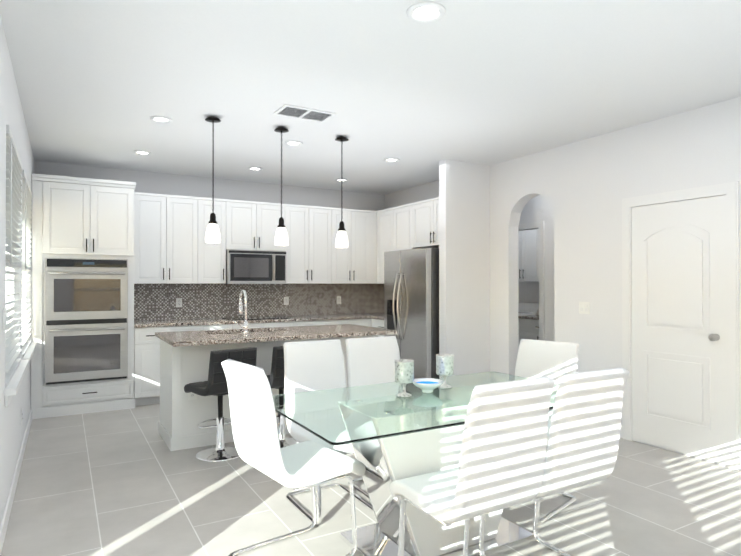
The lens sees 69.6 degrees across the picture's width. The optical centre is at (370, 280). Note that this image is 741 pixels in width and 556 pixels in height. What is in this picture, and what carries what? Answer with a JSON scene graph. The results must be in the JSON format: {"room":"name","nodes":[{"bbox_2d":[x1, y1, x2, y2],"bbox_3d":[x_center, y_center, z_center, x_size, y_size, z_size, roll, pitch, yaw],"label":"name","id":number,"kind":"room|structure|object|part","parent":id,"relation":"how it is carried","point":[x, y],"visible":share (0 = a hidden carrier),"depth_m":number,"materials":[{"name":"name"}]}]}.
{"room":"dining room","nodes":[
{"label":"dining room","id":0,"kind":"room"},
{"bbox_2d":[0,15,33,525],"bbox_3d":[-2.883,0.024,4.309,0.120,2.750,3.970,0,0,-30],"label":"wall","id":1,"kind":"structure","parent":0,"point":[12,430],"depth_m":3.28,"materials":[{"name":"paint"}]},
{"bbox_2d":[3,308,6,329],"bbox_3d":[-2.013,0.211,2.934,0.009,0.115,0.118,0,0,-30],"label":"light switch","id":2,"kind":"object","parent":1,"relation":"attached to","point":[4,317],"visible":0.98,"depth_m":2.90,"materials":[{"name":"white plastic"}]},
{"bbox_2d":[5,125,22,386],"bbox_3d":[-2.381,-0.137,3.544,0.060,1.494,1.200,0,0,-30],"label":"window blinds","id":3,"kind":"object","parent":1,"relation":"attached to","point":[14,167],"visible":0.88,"depth_m":3.44,"materials":[{"name":"white plastic"}]},
{"bbox_2d":[0,410,31,555],"bbox_3d":[-2.628,1.347,3.996,0.012,0.100,3.214,0,0,-30],"label":"baseboard","id":4,"kind":"structure","parent":1,"relation":"attached to","point":[6,516],"depth_m":3.38,"materials":[{"name":"white"}]},
{"bbox_2d":[4,244,28,406],"bbox_3d":[-2.393,-0.086,3.536,0.155,1.600,1.320,0,0,-30],"label":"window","id":5,"kind":"structure","parent":1,"relation":"attached to","point":[11,389],"depth_m":3.75,"materials":[{"name":"white painted wood"}]},
{"bbox_2d":[21,267,36,362],"bbox_3d":[-3.110,-0.078,4.779,0.155,1.600,1.430,0,0,-30],"label":"window","id":6,"kind":"structure","parent":1,"relation":"in","point":[29,353],"depth_m":5.26,"materials":[{"name":"white"}]},
{"bbox_2d":[22,170,31,357],"bbox_3d":[-3.098,-0.129,4.787,0.060,1.494,1.310,0,0,-30],"label":"window blinds","id":7,"kind":"object","parent":6,"relation":"attached to","point":[26,215],"visible":0.75,"depth_m":4.72,"materials":[{"name":"white plastic"}]},
{"bbox_2d":[34,160,384,320],"bbox_3d":[-1.736,0.041,7.194,4.750,2.750,0.120,0,0,-30],"label":"wall","id":8,"kind":"structure","parent":0,"point":[168,184],"depth_m":7.00,"materials":[{"name":"paint"}]},
{"bbox_2d":[135,192,202,284],"bbox_3d":[-2.486,-0.489,6.488,0.792,1.060,0.342,0,0,-30],"label":"upper cabinet","id":9,"kind":"object","parent":8,"relation":"attached to","point":[168,228],"depth_m":6.34,"materials":[{"name":"white wood"}]},
{"bbox_2d":[203,197,230,284],"bbox_3d":[-2.046,-0.487,6.741,0.463,1.060,0.342,0,0,-30],"label":"upper cabinet","id":10,"kind":"object","parent":8,"relation":"attached to","point":[214,254],"depth_m":6.63,"materials":[{"name":"white wood"}]},
{"bbox_2d":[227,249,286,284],"bbox_3d":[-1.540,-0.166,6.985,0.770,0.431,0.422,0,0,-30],"label":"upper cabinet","id":11,"kind":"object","parent":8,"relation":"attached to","point":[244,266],"depth_m":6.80,"materials":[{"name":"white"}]},
{"bbox_2d":[225,249,285,283],"bbox_3d":[-1.528,-0.166,6.965,0.770,0.432,0.467,0,0,-30],"label":"microwave","id":12,"kind":"object","parent":11,"relation":"in","point":[242,266],"depth_m":6.79,"materials":[{"name":"silver metal"}]},
{"bbox_2d":[134,284,383,320],"bbox_3d":[-1.040,0.268,6.796,3.636,0.449,1.258,0,0,-30],"label":"backsplash","id":13,"kind":"structure","parent":8,"relation":"attached to","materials":[{"name":"tile"}]},
{"bbox_2d":[176,298,181,306],"bbox_3d":[-2.413,0.283,6.716,0.072,0.115,0.008,0,0,-30],"label":"outlet","id":14,"kind":"object","parent":13,"relation":"attached to","point":[178,302],"visible":1,"depth_m":6.71,"materials":[{"name":"white plastic"}]},
{"bbox_2d":[284,297,288,304],"bbox_3d":[-1.175,0.287,7.431,0.072,0.115,0.008,0,0,-30],"label":"outlet","id":15,"kind":"object","parent":13,"relation":"attached to","point":[286,300],"visible":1,"depth_m":7.43,"materials":[{"name":"white plastic"}]},
{"bbox_2d":[337,296,340,303],"bbox_3d":[-0.465,0.290,7.840,0.072,0.115,0.008,0,0,-30],"label":"outlet","id":16,"kind":"object","parent":13,"relation":"attached to","point":[338,299],"visible":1,"depth_m":7.84,"materials":[{"name":"white plastic"}]},
{"bbox_2d":[231,200,286,248],"bbox_3d":[-1.560,-0.701,7.023,0.780,0.630,0.342,0,0,-30],"label":"upper cabinet","id":17,"kind":"object","parent":8,"relation":"attached to","point":[254,224],"depth_m":6.87,"materials":[{"name":"white wood"}]},
{"bbox_2d":[287,204,338,284],"bbox_3d":[-0.923,-0.483,7.389,0.810,1.060,0.342,0,0,-30],"label":"upper cabinet","id":18,"kind":"object","parent":8,"relation":"attached to","point":[312,254],"depth_m":7.27,"materials":[{"name":"white wood"}]},
{"bbox_2d":[339,208,366,284],"bbox_3d":[-0.386,-0.482,7.699,0.669,1.060,0.342,0,0,-30],"label":"upper cabinet","id":19,"kind":"object","parent":8,"relation":"attached to","point":[352,259],"depth_m":7.59,"materials":[{"name":"white wood"}]},
{"bbox_2d":[367,210,378,284],"bbox_3d":[-0.046,-0.481,7.861,0.200,1.060,0.401,0,0,-30],"label":"upper cabinet","id":20,"kind":"object","parent":8,"relation":"attached to","point":[372,216],"depth_m":7.75,"materials":[{"name":"white wood"}]},
{"bbox_2d":[0,0,740,194],"bbox_3d":[0.218,-1.404,3.786,8.360,0.100,7.990,0,0,-30],"label":"ceiling","id":21,"kind":"structure","parent":0,"point":[99,83],"depth_m":3.58,"materials":[{"name":"paint"}]},
{"bbox_2d":[133,150,151,154],"bbox_3d":[-2.392,-1.335,5.588,0.178,0.012,0.178,0,0,-30],"label":"recessed light","id":22,"kind":"object","parent":21,"relation":"in","point":[140,152],"visible":0.98,"depth_m":5.58,"materials":[{"name":"white"}]},
{"bbox_2d":[150,116,172,122],"bbox_3d":[-1.751,-1.342,4.457,0.178,0.012,0.178,0,0,-30],"label":"recessed light","id":23,"kind":"object","parent":21,"relation":"in","point":[160,119],"visible":0.98,"depth_m":4.46,"materials":[{"name":"white"}]},
{"bbox_2d":[205,116,220,242],"bbox_3d":[-1.299,-0.829,4.391,0.128,1.039,0.128,0,0,-30],"label":"pendant light","id":24,"kind":"object","parent":21,"relation":"hanging from","point":[212,234],"visible":1,"depth_m":4.37,"materials":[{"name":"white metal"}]},
{"bbox_3d":[-1.299,-0.389,4.389,0.124,0.158,0.124,0,0,-30],"label":"lamp shade","id":25,"kind":"part","parent":24,"relation":"part of","materials":[{"name":"white glass"}]},
{"bbox_2d":[248,167,262,170],"bbox_3d":[-1.377,-1.331,6.370,0.178,0.012,0.178,0,0,-30],"label":"recessed light","id":26,"kind":"object","parent":21,"relation":"in","point":[255,168],"visible":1,"depth_m":6.36,"materials":[{"name":"white plastic"}]},
{"bbox_2d":[274,127,288,245],"bbox_3d":[-0.784,-0.827,4.689,0.128,1.039,0.128,0,0,-30],"label":"pendant light","id":27,"kind":"object","parent":21,"relation":"hanging from","point":[281,236],"visible":1,"depth_m":4.65,"materials":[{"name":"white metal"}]},
{"bbox_3d":[-0.784,-0.387,4.686,0.124,0.158,0.124,0,0,-30],"label":"lamp shade","id":28,"kind":"part","parent":27,"relation":"part of","materials":[{"name":"white glass"}]},
{"bbox_2d":[284,140,302,145],"bbox_3d":[-0.752,-1.338,5.206,0.178,0.012,0.178,0,0,-30],"label":"recessed light","id":29,"kind":"object","parent":21,"relation":"in","point":[293,143],"visible":1,"depth_m":5.19,"materials":[{"name":"white"}]},
{"bbox_2d":[273,104,335,122],"bbox_3d":[-0.532,-1.344,4.306,0.440,0.010,0.260,0,0,-30],"label":"ceiling vent","id":30,"kind":"object","parent":21,"relation":"in","point":[297,112],"visible":1,"depth_m":4.30,"materials":[{"name":"white metal"}]},
{"bbox_2d":[335,179,347,181],"bbox_3d":[-0.384,-1.327,7.070,0.178,0.012,0.178,0,0,-30],"label":"recessed light","id":31,"kind":"object","parent":21,"relation":"in","point":[343,180],"visible":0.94,"depth_m":7.07,"materials":[{"name":"white plastic"}]},
{"bbox_2d":[335,136,348,247],"bbox_3d":[-0.268,-0.826,4.986,0.128,1.039,0.128,0,0,-30],"label":"pendant light","id":32,"kind":"object","parent":21,"relation":"hanging from","point":[341,239],"visible":1,"depth_m":4.96,"materials":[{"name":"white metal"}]},
{"bbox_3d":[-0.268,-0.385,4.983,0.124,0.158,0.124,0,0,-30],"label":"lamp shade","id":33,"kind":"part","parent":32,"relation":"part of","materials":[{"name":"white glass"}]},
{"bbox_2d":[384,158,399,161],"bbox_3d":[0.236,-1.334,5.915,0.178,0.012,0.178,0,0,-30],"label":"recessed light","id":34,"kind":"object","parent":21,"relation":"in","point":[391,159],"visible":1,"depth_m":5.90,"materials":[{"name":"white plastic"}]},
{"bbox_2d":[407,2,445,21],"bbox_3d":[0.281,-1.353,2.697,0.198,0.012,0.198,0,0,-30],"label":"recessed light","id":35,"kind":"object","parent":21,"relation":"in","point":[425,11],"visible":1,"depth_m":2.69,"materials":[{"name":"white"}]},
{"bbox_2d":[1,404,740,555],"bbox_3d":[0.218,1.446,3.770,8.360,0.100,7.990,0,0,-30],"label":"floor","id":36,"kind":"structure","parent":0,"point":[126,482],"depth_m":3.28,"materials":[{"name":"tile"}]},
{"bbox_2d":[31,173,134,418],"bbox_3d":[-3.170,0.166,5.891,0.956,2.484,0.697,0,0,-30],"label":"tall cabinet","id":37,"kind":"object","parent":36,"relation":"on","point":[113,263],"depth_m":5.59,"materials":[{"name":"white wood"}]},
{"bbox_2d":[45,258,127,384],"bbox_3d":[-2.969,0.422,5.597,0.771,1.300,0.107,0,0,-30],"label":"double oven","id":38,"kind":"object","parent":37,"relation":"in","point":[86,299],"depth_m":5.59,"materials":[{"name":"silver metal"}]},
{"bbox_2d":[135,325,210,405],"bbox_3d":[-2.418,0.968,6.347,0.803,0.885,0.649,0,0,-30],"label":"base cabinet","id":39,"kind":"object","parent":36,"relation":"on","point":[147,346],"depth_m":5.95,"materials":[{"name":"white wood"}]},
{"bbox_2d":[135,313,383,324],"bbox_3d":[-1.189,0.512,7.055,3.636,0.035,0.657,0,0,-30],"label":"countertop","id":40,"kind":"structure","parent":39,"relation":"on","point":[306,316],"depth_m":6.82,"materials":[{"name":"stone"}]},
{"bbox_2d":[227,313,282,320],"bbox_3d":[-1.494,0.481,6.903,0.740,0.026,0.481,0,0,-30],"label":"cooktop","id":41,"kind":"object","parent":40,"relation":"in","point":[250,316],"depth_m":6.95,"materials":[{"name":"metal"}]},
{"bbox_2d":[184,347,256,461],"bbox_3d":[-1.198,0.966,4.273,0.419,0.865,0.470,0,0,-44],"label":"bar stool","id":42,"kind":"object","parent":36,"relation":"on","point":[215,384],"visible":0.77,"depth_m":4.16,"materials":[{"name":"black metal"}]},
{"bbox_3d":[-1.198,0.719,4.274,0.419,0.370,0.470,0,0,-44],"label":"seat","id":43,"kind":"part","parent":42,"relation":"part of","materials":[{"name":"black leather"}]},
{"bbox_2d":[211,321,238,329],"bbox_3d":[-1.973,0.969,6.604,0.465,0.885,0.649,0,0,-30],"label":"base cabinet","id":44,"kind":"object","parent":36,"relation":"on","point":[226,324],"depth_m":6.38,"materials":[{"name":"white wood"}]},
{"bbox_2d":[239,321,298,328],"bbox_3d":[-1.486,0.971,6.885,0.900,0.885,0.649,0,0,-30],"label":"base cabinet","id":45,"kind":"object","parent":36,"relation":"on","point":[251,324],"depth_m":6.64,"materials":[{"name":"white wood"}]},
{"bbox_2d":[158,330,382,450],"bbox_3d":[-0.935,0.961,5.140,1.994,0.885,0.654,0,0,-30],"label":"kitchen island","id":46,"kind":"object","parent":36,"relation":"on","point":[184,358],"depth_m":4.50,"materials":[{"name":"white wood"}]},
{"bbox_2d":[188,392,196,399],"bbox_3d":[-1.485,0.940,4.442,0.072,0.115,0.008,0,0,-30],"label":"outlet","id":47,"kind":"object","parent":46,"relation":"attached to","point":[192,396],"visible":0.5,"depth_m":4.44,"materials":[{"name":"white plastic"}]},
{"bbox_2d":[155,324,396,345],"bbox_3d":[-0.868,0.500,5.027,2.050,0.035,0.964,0,0,-30],"label":"island countertop","id":48,"kind":"structure","parent":46,"relation":"on","point":[293,333],"depth_m":4.80,"materials":[{"name":"stone"}]},
{"bbox_2d":[233,290,248,333],"bbox_3d":[-1.207,0.284,4.878,0.148,0.397,0.212,0,0,-30],"label":"faucet","id":49,"kind":"object","parent":48,"relation":"on","point":[245,327],"depth_m":4.83,"materials":[{"name":"silver metal"}]},
{"bbox_2d":[266,346,298,447],"bbox_3d":[-0.754,0.968,4.541,0.419,0.865,0.470,0,0,-39],"label":"bar stool","id":50,"kind":"object","parent":36,"relation":"on","point":[275,377],"visible":0.21,"depth_m":4.31,"materials":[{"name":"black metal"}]},
{"bbox_3d":[-0.754,0.721,4.542,0.419,0.370,0.470,0,0,-39],"label":"seat","id":51,"kind":"part","parent":50,"relation":"part of","materials":[{"name":"black leather"}]},
{"bbox_2d":[221,359,365,555],"bbox_3d":[-0.391,0.890,2.682,0.603,0.990,0.449,0,0,-38],"label":"dining chair","id":52,"kind":"object","parent":36,"relation":"on","point":[302,465],"visible":0.98,"depth_m":2.55,"materials":[{"name":"white fabric"}]},
{"bbox_3d":[-0.402,1.175,2.672,0.537,0.420,0.410,0,0,-38],"label":"leg frame","id":53,"kind":"part","parent":52,"relation":"part of","materials":[{"name":"silver metal"}]},
{"bbox_3d":[-0.391,0.690,2.683,0.603,0.590,0.449,0,0,-38],"label":"seat","id":54,"kind":"part","parent":52,"relation":"part of","materials":[{"name":"white fabric"}]},
{"bbox_2d":[299,317,338,325],"bbox_3d":[-0.849,0.973,7.253,0.810,0.885,0.649,0,0,-30],"label":"base cabinet","id":55,"kind":"object","parent":36,"relation":"on","point":[334,320],"depth_m":7.00,"materials":[{"name":"white wood"}]},
{"bbox_2d":[283,339,373,524],"bbox_3d":[-0.248,0.894,3.299,0.449,0.990,0.603,0,0,-30],"label":"dining chair","id":56,"kind":"object","parent":36,"relation":"on","point":[316,365],"visible":0.54,"depth_m":3.44,"materials":[{"name":"white fabric"}]},
{"bbox_3d":[-0.248,0.694,3.300,0.449,0.590,0.603,0,0,-30],"label":"seat","id":57,"kind":"part","parent":56,"relation":"part of","materials":[{"name":"white fabric"}]},
{"bbox_3d":[-0.255,1.179,3.310,0.410,0.420,0.537,0,0,-30],"label":"leg frame","id":58,"kind":"part","parent":56,"relation":"part of","materials":[{"name":"silver metal"}]},
{"bbox_2d":[339,317,366,325],"bbox_3d":[-0.357,0.975,7.497,0.528,0.885,0.718,0,0,-30],"label":"base cabinet","id":59,"kind":"object","parent":36,"relation":"on","point":[362,321],"depth_m":7.25,"materials":[{"name":"white wood"}]},
{"bbox_2d":[345,336,399,498],"bbox_3d":[0.142,0.895,3.524,0.449,0.990,0.603,0,0,-30],"label":"dining chair","id":60,"kind":"object","parent":36,"relation":"on","point":[370,361],"visible":0.25,"depth_m":3.69,"materials":[{"name":"white fabric"}]},
{"bbox_3d":[0.135,1.181,3.535,0.410,0.420,0.537,0,0,-30],"label":"leg frame","id":61,"kind":"part","parent":60,"relation":"part of","materials":[{"name":"silver metal"}]},
{"bbox_3d":[0.142,0.695,3.525,0.449,0.590,0.603,0,0,-30],"label":"seat","id":62,"kind":"part","parent":60,"relation":"part of","materials":[{"name":"white fabric"}]},
{"bbox_2d":[367,317,383,336],"bbox_3d":[0.394,0.973,7.256,0.688,0.885,0.630,0,0,-30],"label":"base cabinet","id":63,"kind":"object","parent":36,"relation":"on","point":[377,322],"depth_m":7.26,"materials":[{"name":"white wood"}]},
{"bbox_2d":[384,248,438,378],"bbox_3d":[0.698,0.525,6.529,0.856,1.775,0.910,0,0,-30],"label":"refrigerator","id":64,"kind":"object","parent":36,"relation":"on","point":[411,296],"visible":0.54,"depth_m":6.15,"materials":[{"name":"grey metal"}]},
{"bbox_2d":[273,371,558,555],"bbox_3d":[0.357,1.010,2.871,1.700,0.762,0.950,0,0,-30],"label":"dining table","id":65,"kind":"object","parent":36,"relation":"on","point":[387,433],"visible":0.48,"depth_m":2.65,"materials":[{"name":"clear glass"}]},
{"bbox_2d":[394,359,413,396],"bbox_3d":[0.183,0.533,2.895,0.108,0.190,0.108,0,0,-30],"label":"candle holder","id":66,"kind":"object","parent":65,"relation":"on","point":[404,372],"visible":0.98,"depth_m":2.85,"materials":[{"name":"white glass"}]},
{"bbox_3d":[0.357,0.635,2.873,1.700,0.012,0.950,0,0,-30],"label":"glass","id":67,"kind":"part","parent":65,"relation":"part of","materials":[{"name":"clear glass"}]},
{"bbox_2d":[413,378,443,392],"bbox_3d":[0.321,0.597,2.997,0.184,0.062,0.184,0,0,-30],"label":"glass bowl","id":68,"kind":"object","parent":65,"relation":"on","point":[427,385],"visible":0.98,"depth_m":2.97,"materials":[{"name":"white"}]},
{"bbox_2d":[436,354,453,387],"bbox_3d":[0.438,0.534,3.134,0.108,0.190,0.108,0,0,-30],"label":"candle holder","id":69,"kind":"object","parent":65,"relation":"on","point":[444,365],"visible":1,"depth_m":3.09,"materials":[{"name":"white glass"}]},
{"bbox_2d":[390,377,554,555],"bbox_3d":[0.424,0.888,2.295,0.449,0.990,0.603,0,0,-30],"label":"dining chair","id":70,"kind":"object","parent":36,"relation":"on","point":[503,453],"visible":1,"depth_m":2.09,"materials":[{"name":"white fabric"}]},
{"bbox_3d":[0.431,1.173,2.281,0.410,0.420,0.537,0,0,-30],"label":"leg frame","id":71,"kind":"part","parent":70,"relation":"part of","materials":[{"name":"silver metal"}]},
{"bbox_2d":[518,229,538,343],"bbox_3d":[2.323,0.318,7.548,0.700,2.200,1.580,0,0,-30],"label":"laundry","id":72,"kind":"object","parent":36,"relation":"on","point":[528,268],"visible":0.27,"depth_m":7.60,"materials":[{"name":"white"}]},
{"bbox_2d":[518,302,538,315],"bbox_3d":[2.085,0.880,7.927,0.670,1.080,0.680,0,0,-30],"label":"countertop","id":73,"kind":"structure","parent":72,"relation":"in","point":[523,308],"depth_m":7.86,"materials":[{"name":"white stone"}]},
{"bbox_2d":[518,315,538,319],"bbox_3d":[2.533,0.464,7.253,0.630,0.135,0.860,0,0,-30],"label":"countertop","id":74,"kind":"structure","parent":72,"relation":"on","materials":[{"name":"stone"}]},
{"bbox_2d":[515,339,578,522],"bbox_3d":[0.987,0.894,3.333,0.603,0.990,0.449,0,0,-45],"label":"dining chair","id":75,"kind":"object","parent":36,"relation":"on","point":[555,361],"visible":0.35,"depth_m":3.46,"materials":[{"name":"white fabric"}]},
{"bbox_3d":[0.987,0.694,3.334,0.603,0.590,0.449,0,0,-45],"label":"seat","id":76,"kind":"part","parent":75,"relation":"part of","materials":[{"name":"white fabric"}]},
{"bbox_3d":[0.997,1.179,3.341,0.537,0.420,0.410,0,0,-45],"label":"leg frame","id":77,"kind":"part","parent":75,"relation":"part of","materials":[{"name":"silver metal"}]},
{"bbox_2d":[479,367,629,555],"bbox_3d":[0.840,0.889,2.535,0.449,0.990,0.603,0,0,-30],"label":"dining chair","id":78,"kind":"object","parent":36,"relation":"on","point":[584,437],"visible":0.73,"depth_m":2.31,"materials":[{"name":"white fabric"}]},
{"bbox_3d":[0.847,1.175,2.521,0.410,0.420,0.537,0,0,-30],"label":"leg frame","id":79,"kind":"part","parent":78,"relation":"part of","materials":[{"name":"silver metal"}]},
{"bbox_3d":[0.840,0.690,2.536,0.449,0.590,0.603,0,0,-30],"label":"seat","id":80,"kind":"part","parent":78,"relation":"part of","materials":[{"name":"white fabric"}]},
{"bbox_2d":[439,159,489,376],"bbox_3d":[1.084,0.035,6.107,0.648,2.750,0.120,0,0,-30],"label":"wall","id":81,"kind":"structure","parent":0,"point":[464,263],"depth_m":6.03,"materials":[{"name":"paint"}]},
{"bbox_2d":[518,282,538,302],"bbox_3d":[2.812,0.043,7.526,0.120,2.750,4.090,0,0,-30],"label":"wall","id":82,"kind":"structure","parent":0,"point":[528,292],"depth_m":8.10,"materials":[{"name":"paint"}]},
{"bbox_2d":[518,195,554,340],"bbox_3d":[1.855,0.040,7.043,0.100,2.750,3.970,0,0,-30],"label":"wall","id":83,"kind":"structure","parent":0,"point":[538,208],"depth_m":6.46,"materials":[{"name":"paint"}]},
{"bbox_2d":[518,221,544,340],"bbox_3d":[1.876,0.349,6.886,0.016,2.130,0.940,0,0,-30],"label":"door frame","id":84,"kind":"structure","parent":83,"relation":"attached to","point":[540,225],"depth_m":6.51,"materials":[{"name":"white"}]},
{"bbox_2d":[392,96,740,465],"bbox_3d":[2.193,0.028,4.987,0.150,2.750,7.870,0,0,-30],"label":"wall","id":85,"kind":"structure","parent":0,"point":[585,187],"depth_m":5.00,"materials":[{"name":"paint"}]},
{"bbox_2d":[379,202,414,284],"bbox_3d":[0.478,-0.483,7.453,0.342,1.060,0.990,0,0,-30],"label":"upper cabinet","id":86,"kind":"object","parent":85,"relation":"attached to","point":[396,224],"depth_m":7.34,"materials":[{"name":"white wood"}]},
{"bbox_2d":[385,180,438,208],"bbox_3d":[0.774,-1.157,7.297,0.002,0.348,2.218,0,0,-30],"label":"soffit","id":87,"kind":"structure","parent":85,"relation":"attached to","point":[429,190],"depth_m":7.58,"materials":[{"name":"paint"}]},
{"bbox_2d":[415,197,438,248],"bbox_3d":[0.929,-0.723,6.672,0.342,0.590,0.934,0,0,-30],"label":"upper cabinet","id":88,"kind":"object","parent":85,"relation":"attached to","point":[426,211],"depth_m":6.72,"materials":[{"name":"white wood"}]},
{"bbox_2d":[579,302,589,313],"bbox_3d":[2.040,0.264,5.088,0.009,0.115,0.118,0,0,-30],"label":"light switch","id":89,"kind":"object","parent":85,"relation":"attached to","point":[584,307],"visible":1,"depth_m":5.08,"materials":[{"name":"white plastic"}]},
{"bbox_2d":[620,426,622,437],"bbox_3d":[2.051,1.353,5.059,0.012,0.100,0.770,0,0,-30],"label":"baseboard","id":90,"kind":"structure","parent":85,"relation":"attached to","point":[621,429],"depth_m":4.73,"materials":[{"name":"white wood"}]},
{"bbox_2d":[622,181,739,470],"bbox_3d":[2.449,0.337,4.307,0.080,2.125,0.940,0,0,-30],"label":"door frame","id":91,"kind":"structure","parent":85,"relation":"in","point":[730,190],"depth_m":3.98,"materials":[{"name":"white wood"}]},
{"bbox_2d":[632,195,726,464],"bbox_3d":[2.475,0.375,4.322,0.019,2.025,0.764,0,0,-30],"label":"pantry door","id":92,"kind":"structure","parent":91,"relation":"attached to","point":[678,319],"depth_m":4.28,"materials":[{"name":"white wood"}]},
{"bbox_3d":[2.601,0.432,4.034,0.070,0.058,0.058,0,0,-30],"label":"knob","id":93,"kind":"part","parent":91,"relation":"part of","materials":[{"name":"silver metal"}]}
]}

